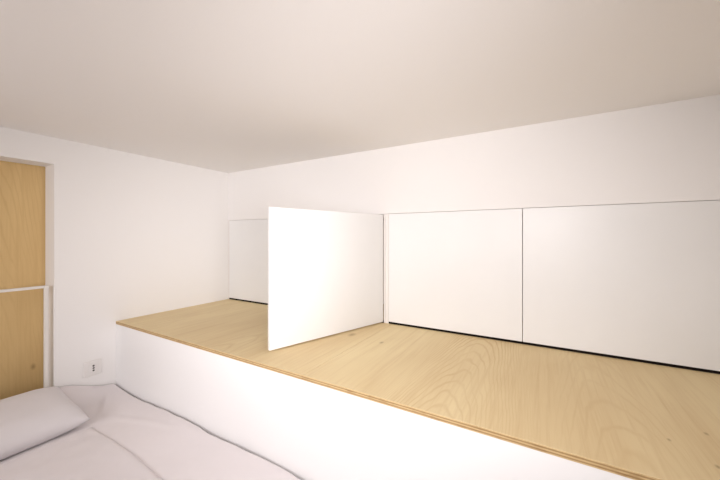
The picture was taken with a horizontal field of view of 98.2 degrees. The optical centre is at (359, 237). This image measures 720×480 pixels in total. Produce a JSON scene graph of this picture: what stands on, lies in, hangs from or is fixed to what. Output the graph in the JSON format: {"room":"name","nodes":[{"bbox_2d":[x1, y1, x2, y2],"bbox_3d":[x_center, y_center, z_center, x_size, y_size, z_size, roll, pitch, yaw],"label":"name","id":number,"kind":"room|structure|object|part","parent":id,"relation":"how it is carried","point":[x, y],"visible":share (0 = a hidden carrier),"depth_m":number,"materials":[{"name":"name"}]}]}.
{"room":"bedroom","nodes":[
{"label":"bedroom","id":0,"kind":"room"},
{"bbox_2d":[0,127,228,386],"bbox_3d":[-1.768,0.280,1.463,0.130,1.601,3.740,0,0,30],"label":"wall","id":1,"kind":"structure","parent":0,"point":[128,235],"depth_m":1.84,"materials":[{"name":"white paint"}]},
{"bbox_2d":[0,160,44,399],"bbox_3d":[-1.916,0.333,1.375,0.018,1.492,0.818,0,0,30],"label":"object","id":2,"kind":"object","parent":1,"relation":"attached to","point":[22,186],"visible":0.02,"depth_m":1.62,"materials":[{"name":"brown wood"}]},
{"bbox_2d":[83,358,100,377],"bbox_3d":[-1.512,0.739,1.762,0.009,0.086,0.084,0,0,30],"label":"wall socket","id":3,"kind":"object","parent":1,"relation":"attached to","point":[90,368],"visible":1,"depth_m":1.76,"materials":[{"name":"white plastic"}]},
{"bbox_2d":[0,0,719,172],"bbox_3d":[-0.570,-0.551,0.763,3.445,0.060,3.740,0,0,30],"label":"ceiling","id":4,"kind":"structure","parent":0,"point":[227,86],"depth_m":0.97,"materials":[{"name":"white paint"}]},
{"bbox_2d":[228,94,719,220],"bbox_3d":[0.310,0.280,2.068,2.845,1.601,0.597,0,0,30],"label":"wall","id":5,"kind":"structure","parent":0,"point":[665,152],"depth_m":1.46,"materials":[{"name":"white paint"}]},
{"bbox_3d":[-0.570,1.110,0.763,3.445,0.060,3.740,0,0,30],"label":"floor","id":6,"kind":"structure","parent":0,"visible":0},
{"bbox_2d":[0,285,48,387],"bbox_3d":[-1.799,0.664,1.322,0.018,0.831,0.696,0,0,30],"label":"guard rail","id":7,"kind":"object","parent":6,"relation":"on","point":[45,287],"visible":0.71,"depth_m":1.61,"materials":[{"name":"white paint"}]},
{"bbox_3d":[-1.627,0.664,1.615,0.018,0.831,0.016,0,0,30],"label":"post","id":8,"kind":"part","parent":7,"relation":"part of","materials":[{"name":"white paint"}]},
{"bbox_2d":[116,299,719,479],"bbox_3d":[0.084,0.789,1.682,2.843,0.579,1.248,0,0,30],"label":"platform","id":9,"kind":"object","parent":6,"relation":"on","point":[378,401],"visible":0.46,"depth_m":1.09,"materials":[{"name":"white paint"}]},
{"bbox_2d":[228,207,384,350],"bbox_3d":[-0.510,0.182,2.087,1.408,0.636,1.144,0,0,30],"label":"storage cabinet","id":10,"kind":"object","parent":9,"relation":"on","point":[318,273],"visible":0.92,"depth_m":1.60,"materials":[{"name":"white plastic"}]},
{"bbox_3d":[-0.944,0.182,2.730,0.010,0.636,0.473,0,0,30],"label":"panel","id":11,"kind":"part","parent":10,"relation":"part of","materials":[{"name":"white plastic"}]},
{"bbox_3d":[-0.763,0.177,2.361,0.675,0.624,0.018,0,0,30],"label":"door","id":12,"kind":"part","parent":10,"relation":"part of","materials":[{"name":"white paint"}]},
{"bbox_3d":[-0.455,0.494,2.181,1.389,0.011,0.016,0,0,30],"label":"rail","id":13,"kind":"part","parent":10,"relation":"part of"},
{"bbox_3d":[-0.223,0.182,2.578,1.389,0.636,0.008,0,0,30],"label":"panel","id":14,"kind":"part","parent":10,"relation":"part of","materials":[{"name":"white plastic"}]},
{"bbox_3d":[0.263,0.182,2.024,0.009,0.636,0.473,0,0,30],"label":"panel","id":15,"kind":"part","parent":10,"relation":"part of","materials":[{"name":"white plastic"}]},
{"bbox_2d":[385,200,719,373],"bbox_3d":[0.886,0.182,1.659,1.433,0.636,0.473,0,0,30],"label":"storage cabinet","id":16,"kind":"object","parent":9,"relation":"on","point":[632,282],"visible":1,"depth_m":1.37,"materials":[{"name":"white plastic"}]},
{"bbox_3d":[0.276,0.182,2.016,0.020,0.636,0.473,0,0,30],"label":"panel","id":17,"kind":"part","parent":16,"relation":"part of","materials":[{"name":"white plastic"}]},
{"bbox_3d":[0.467,0.177,1.641,0.687,0.624,0.018,0,0,30],"label":"door","id":18,"kind":"part","parent":16,"relation":"part of","materials":[{"name":"white paint"}]},
{"bbox_3d":[1.004,0.182,1.859,1.395,0.636,0.008,0,0,30],"label":"panel","id":19,"kind":"part","parent":16,"relation":"part of","materials":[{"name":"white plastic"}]},
{"bbox_3d":[0.772,0.494,1.463,1.395,0.011,0.016,0,0,30],"label":"rail","id":20,"kind":"part","parent":16,"relation":"part of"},
{"bbox_3d":[1.069,0.177,1.288,0.703,0.624,0.018,0,0,30],"label":"door","id":21,"kind":"part","parent":16,"relation":"part of","materials":[{"name":"white paint"}]},
{"bbox_3d":[-0.926,0.988,0.699,2.024,0.185,1.391,0,0,30],"label":"mattress","id":22,"kind":"object","parent":6,"relation":"on","visible":0},
{"bbox_2d":[0,384,299,479],"bbox_3d":[-0.926,0.932,0.709,2.074,0.287,1.448,0,0,30],"label":"sheet","id":23,"kind":"object","parent":22,"relation":"on","point":[168,444],"visible":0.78,"depth_m":1.32,"materials":[{"name":"white fabric"}]},
{"bbox_2d":[0,386,89,459],"bbox_3d":[-1.585,0.806,1.236,0.391,0.133,0.692,0,0,30],"label":"pillow","id":24,"kind":"object","parent":23,"relation":"on","point":[29,419],"visible":1,"depth_m":1.35,"materials":[{"name":"white fabric"}]},
{"bbox_2d":[0,427,162,479],"bbox_3d":[-0.826,0.855,0.514,1.625,0.042,1.174,0,0,30],"label":"duvet","id":25,"kind":"object","parent":23,"relation":"on","point":[86,454],"visible":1,"depth_m":1.18,"materials":[{"name":"white fabric"}]}
]}

